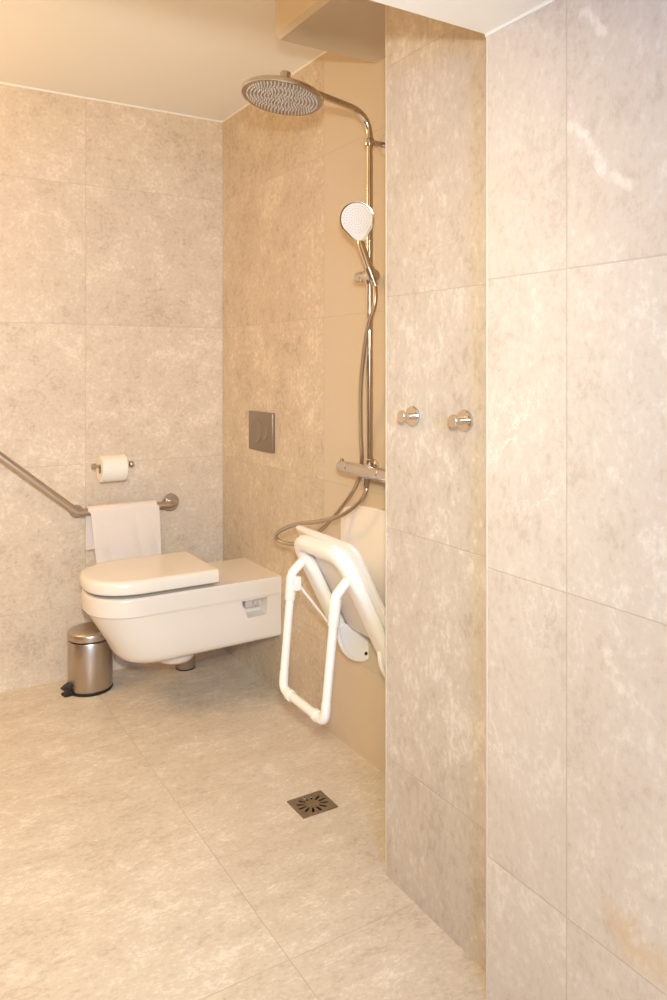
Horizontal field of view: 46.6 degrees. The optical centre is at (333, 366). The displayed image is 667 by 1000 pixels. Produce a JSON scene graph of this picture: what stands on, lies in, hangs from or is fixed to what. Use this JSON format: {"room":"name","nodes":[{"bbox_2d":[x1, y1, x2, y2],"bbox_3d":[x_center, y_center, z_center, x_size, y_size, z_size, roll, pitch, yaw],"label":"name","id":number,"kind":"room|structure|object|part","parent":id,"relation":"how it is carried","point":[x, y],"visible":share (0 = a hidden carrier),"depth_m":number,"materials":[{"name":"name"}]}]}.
{"room":"accessible bathroom","nodes":[
{"label":"accessible bathroom","id":0,"kind":"room"},
{"bbox_2d":[0,84,222,692],"bbox_3d":[-1.730,0.036,3.001,2.990,2.588,0.120,0,0,-31],"label":"wall","id":1,"kind":"structure","parent":0,"point":[111,215],"depth_m":3.36,"materials":[{"name":"beige tile"}]},
{"bbox_2d":[0,451,178,517],"bbox_3d":[-1.176,0.343,3.208,1.152,0.630,0.102,0,0,-31],"label":"grab rail","id":2,"kind":"object","parent":1,"relation":"attached to","point":[170,502],"visible":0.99,"depth_m":3.18,"materials":[{"name":"metal"}]},
{"bbox_2d":[85,499,160,563],"bbox_3d":[-0.897,0.732,3.330,0.315,0.296,0.065,0,0,-31],"label":"towel","id":3,"kind":"object","parent":2,"relation":"hanging from","point":[118,531],"visible":0.91,"depth_m":3.31,"materials":[{"name":"white fabric"}]},
{"bbox_2d":[0,82,221,122],"bbox_3d":[-1.699,-1.155,2.946,2.746,0.007,0.004,0,0,-31],"label":"trim","id":4,"kind":"structure","parent":1,"relation":"attached to","point":[15,85],"depth_m":3.38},
{"bbox_2d":[91,461,133,468],"bbox_3d":[-0.961,0.423,3.347,0.180,0.044,0.087,0,0,-31],"label":"toilet roll holder","id":5,"kind":"object","parent":1,"relation":"attached to","point":[131,463],"visible":0.48,"depth_m":3.28,"materials":[{"name":"metal"}]},
{"bbox_2d":[96,454,127,482],"bbox_3d":[-0.947,0.435,3.318,0.105,0.114,0.114,0,0,-31],"label":"toilet roll","id":6,"kind":"object","parent":5,"relation":"on","point":[113,468],"visible":0.98,"depth_m":3.28,"materials":[{"name":"white paper"}]},
{"bbox_2d":[0,0,323,120],"bbox_3d":[-1.131,-1.208,2.015,2.750,0.100,2.186,0,0,-31],"label":"ceiling","id":7,"kind":"structure","parent":0,"point":[187,57],"depth_m":2.85,"materials":[{"name":"paint"}]},
{"bbox_2d":[0,648,485,999],"bbox_3d":[-0.478,1.405,0.941,2.990,0.150,4.940,0,0,-31],"label":"floor","id":8,"kind":"structure","parent":0,"point":[153,846],"depth_m":2.10,"materials":[{"name":"beige tile"}]},
{"bbox_2d":[60,622,112,696],"bbox_3d":[-1.007,1.202,3.201,0.182,0.257,0.191,0,0,5],"label":"pedal bin","id":9,"kind":"object","parent":8,"relation":"on","point":[89,655],"visible":0.81,"depth_m":3.13,"materials":[{"name":"metal"}]},
{"bbox_3d":[-1.006,1.095,3.206,0.182,0.044,0.182,0,0,-31],"label":"lid","id":10,"kind":"part","parent":9,"relation":"part of","materials":[{"name":"metal"}]},
{"bbox_2d":[175,654,195,670],"bbox_3d":[-0.654,1.143,3.426,0.088,0.374,0.088,0,0,-31],"label":"toilet brush holder","id":11,"kind":"object","parent":8,"relation":"on","point":[189,665],"visible":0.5,"depth_m":3.39,"materials":[{"name":"metal"}]},
{"bbox_2d":[287,790,337,818],"bbox_3d":[-0.065,1.357,2.353,0.119,0.061,0.104,0,0,-31],"label":"floor drain","id":12,"kind":"object","parent":8,"relation":"on","point":[315,805],"visible":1,"depth_m":2.35,"materials":[{"name":"metal"}]},
{"bbox_2d":[223,52,384,773],"bbox_3d":[0.779,0.036,1.635,0.120,2.588,4.820,0,0,-31],"label":"wall","id":13,"kind":"structure","parent":0,"point":[294,308],"depth_m":2.99,"materials":[{"name":"beige tile"}]},
{"bbox_2d":[79,551,280,664],"bbox_3d":[-0.626,0.984,3.110,0.750,0.392,0.368,0,0,-31],"label":"toilet","id":14,"kind":"object","parent":13,"relation":"attached to","point":[169,608],"visible":1,"depth_m":2.96,"materials":[{"name":"white ceramic"}]},
{"bbox_3d":[-0.743,0.813,3.038,0.476,0.050,0.368,0,0,-31],"label":"lid","id":15,"kind":"part","parent":14,"relation":"part of","materials":[{"name":"white plastic"}]},
{"bbox_2d":[249,411,274,452],"bbox_3d":[-0.308,0.276,3.293,0.016,0.165,0.229,0,0,-31],"label":"flush plate","id":16,"kind":"object","parent":13,"relation":"attached to","point":[261,424],"visible":1,"depth_m":3.27,"materials":[{"name":"metal"}]},
{"bbox_2d":[222,51,326,121],"bbox_3d":[-0.192,-1.155,3.114,0.004,0.006,1.274,0,0,-31],"label":"trim","id":17,"kind":"structure","parent":13,"relation":"attached to","point":[324,52],"depth_m":3.02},
{"bbox_2d":[241,70,384,485],"bbox_3d":[-0.055,-0.251,2.407,0.504,1.269,0.308,0,0,-31],"label":"shower","id":18,"kind":"object","parent":13,"relation":"attached to","point":[283,94],"visible":0.97,"depth_m":2.42,"materials":[{"name":"silver metal"}]},
{"bbox_3d":[-0.154,-0.803,2.322,0.239,0.044,0.242,0,0,-31],"label":"spray plate","id":19,"kind":"part","parent":18,"relation":"part of","materials":[{"name":"metal"}]},
{"bbox_2d":[274,286,377,545],"bbox_3d":[-0.008,0.195,2.649,0.113,0.905,0.556,0,0,-40],"label":"shower hose","id":20,"kind":"object","parent":18,"relation":"attached to","point":[336,515],"visible":0.88,"depth_m":2.55,"materials":[{"name":"metal"}]},
{"bbox_2d":[340,201,377,285],"bbox_3d":[0.080,-0.381,2.431,0.120,0.267,0.061,0,0,6],"label":"shower","id":21,"kind":"object","parent":18,"relation":"attached to","point":[357,218],"visible":0.99,"depth_m":2.42,"materials":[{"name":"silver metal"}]},
{"bbox_3d":[0.101,-0.357,2.434,0.068,0.172,0.031,0,0,34],"label":"handle","id":22,"kind":"part","parent":21,"relation":"part of","materials":[{"name":"silver metal"}]},
{"bbox_2d":[363,478,369,485],"bbox_3d":[0.105,0.369,2.503,0.023,0.030,0.023,0,0,-31],"label":"outlet","id":23,"kind":"object","parent":18,"relation":"attached to","point":[366,482],"depth_m":2.49,"materials":[{"name":"silver metal"}]},
{"bbox_2d":[276,0,384,62],"bbox_3d":[0.101,-1.081,2.276,0.372,0.153,0.463,0,0,-31],"label":"bulkhead","id":24,"kind":"object","parent":13,"relation":"attached to","point":[349,28],"depth_m":2.31,"materials":[{"name":"beige paint"}]},
{"bbox_2d":[279,525,384,724],"bbox_3d":[0.034,0.783,2.434,0.324,0.533,0.376,0,0,-31],"label":"shower bench","id":25,"kind":"object","parent":13,"relation":"attached to","point":[338,575],"visible":0.92,"depth_m":2.38,"materials":[{"name":"white plastic"}]},
{"bbox_3d":[-0.146,0.832,2.492,0.055,0.310,0.027,0,0,-31],"label":"leg","id":26,"kind":"part","parent":25,"relation":"part of","materials":[{"name":"white metal"}]},
{"bbox_3d":[-0.007,0.835,2.259,0.059,0.303,0.027,0,0,-31],"label":"leg","id":27,"kind":"part","parent":25,"relation":"part of","materials":[{"name":"white metal"}]},
{"bbox_3d":[0.022,0.718,2.442,0.208,0.361,0.350,0,0,-31],"label":"seat frame","id":28,"kind":"part","parent":25,"relation":"part of","materials":[{"name":"white plastic"}]},
{"bbox_3d":[0.044,0.691,2.429,0.186,0.349,0.356,0,0,-31],"label":"seat panel","id":29,"kind":"part","parent":25,"relation":"part of","materials":[{"name":"white plastic"}]},
{"bbox_2d":[341,506,384,606],"bbox_3d":[0.152,0.632,2.529,0.022,0.336,0.464,0,0,-31],"label":"backrest","id":30,"kind":"object","parent":13,"relation":"attached to","point":[363,527],"visible":0.22,"depth_m":2.56,"materials":[{"name":"white plastic"}]},
{"bbox_2d":[387,5,485,971],"bbox_3d":[0.379,0.086,1.903,0.285,2.488,0.465,0,0,-31],"label":"wall pillar","id":31,"kind":"structure","parent":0,"point":[436,69],"depth_m":1.84,"materials":[{"name":"beige tile"}]},
{"bbox_2d":[385,5,386,875],"bbox_3d":[0.138,0.086,2.027,0.004,2.488,0.004,0,0,-31],"label":"trim","id":32,"kind":"structure","parent":31,"relation":"attached to","point":[385,5],"depth_m":2.02,"materials":[{"name":"metal"}]},
{"bbox_2d":[397,406,419,425],"bbox_3d":[0.182,0.123,1.913,0.042,0.050,0.050,0,0,-31],"label":"robe hook","id":33,"kind":"object","parent":31,"relation":"attached to","point":[412,415],"visible":1,"depth_m":1.91,"materials":[{"name":"silver metal"}]},
{"bbox_3d":[0.169,0.123,1.905,0.011,0.030,0.030,0,0,-31],"label":"knob","id":34,"kind":"part","parent":33,"relation":"part of","materials":[{"name":"silver metal"}]},
{"bbox_3d":[0.182,0.123,1.913,0.025,0.017,0.017,0,0,-31],"label":"stem","id":35,"kind":"part","parent":33,"relation":"part of","materials":[{"name":"silver metal"}]},
{"bbox_3d":[0.196,0.123,1.921,0.009,0.050,0.050,0,0,-31],"label":"wall plate","id":36,"kind":"part","parent":33,"relation":"part of","materials":[{"name":"silver metal"}]},
{"bbox_2d":[448,410,472,431],"bbox_3d":[0.282,0.123,1.747,0.042,0.050,0.050,0,0,-31],"label":"robe hook","id":37,"kind":"object","parent":31,"relation":"attached to","point":[463,420],"visible":1,"depth_m":1.74,"materials":[{"name":"silver metal"}]},
{"bbox_3d":[0.269,0.123,1.739,0.011,0.030,0.030,0,0,-31],"label":"knob","id":38,"kind":"part","parent":37,"relation":"part of","materials":[{"name":"silver metal"}]},
{"bbox_3d":[0.283,0.123,1.747,0.025,0.017,0.017,0,0,-31],"label":"stem","id":39,"kind":"part","parent":37,"relation":"part of","materials":[{"name":"silver metal"}]},
{"bbox_3d":[0.297,0.123,1.756,0.009,0.050,0.050,0,0,-31],"label":"wall plate","id":40,"kind":"part","parent":37,"relation":"part of","materials":[{"name":"silver metal"}]},
{"bbox_2d":[371,0,547,33],"bbox_3d":[0.089,-0.975,0.007,2.750,0.566,2.514,0,0,-31],"label":"ceiling","id":41,"kind":"structure","parent":0,"point":[482,16],"depth_m":1.50,"materials":[{"name":"paint"}]},
{"bbox_2d":[488,0,666,999],"bbox_3d":[1.118,0.319,0.632,0.342,2.022,2.514,0,0,-31],"label":"wall","id":42,"kind":"structure","parent":0,"point":[577,89],"depth_m":1.41,"materials":[{"name":"beige tile"}]},
{"bbox_2d":[486,37,487,999],"bbox_3d":[0.321,0.319,1.617,0.004,2.022,0.004,0,0,-31],"label":"trim","id":43,"kind":"structure","parent":42,"relation":"attached to","point":[486,37],"depth_m":1.61,"materials":[{"name":"metal"}]},
{"bbox_2d":[485,0,556,36],"bbox_3d":[0.970,-0.690,0.542,0.004,0.006,2.514,0,0,-31],"label":"trim","id":44,"kind":"structure","parent":42,"relation":"attached to","point":[548,2],"depth_m":1.53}
]}

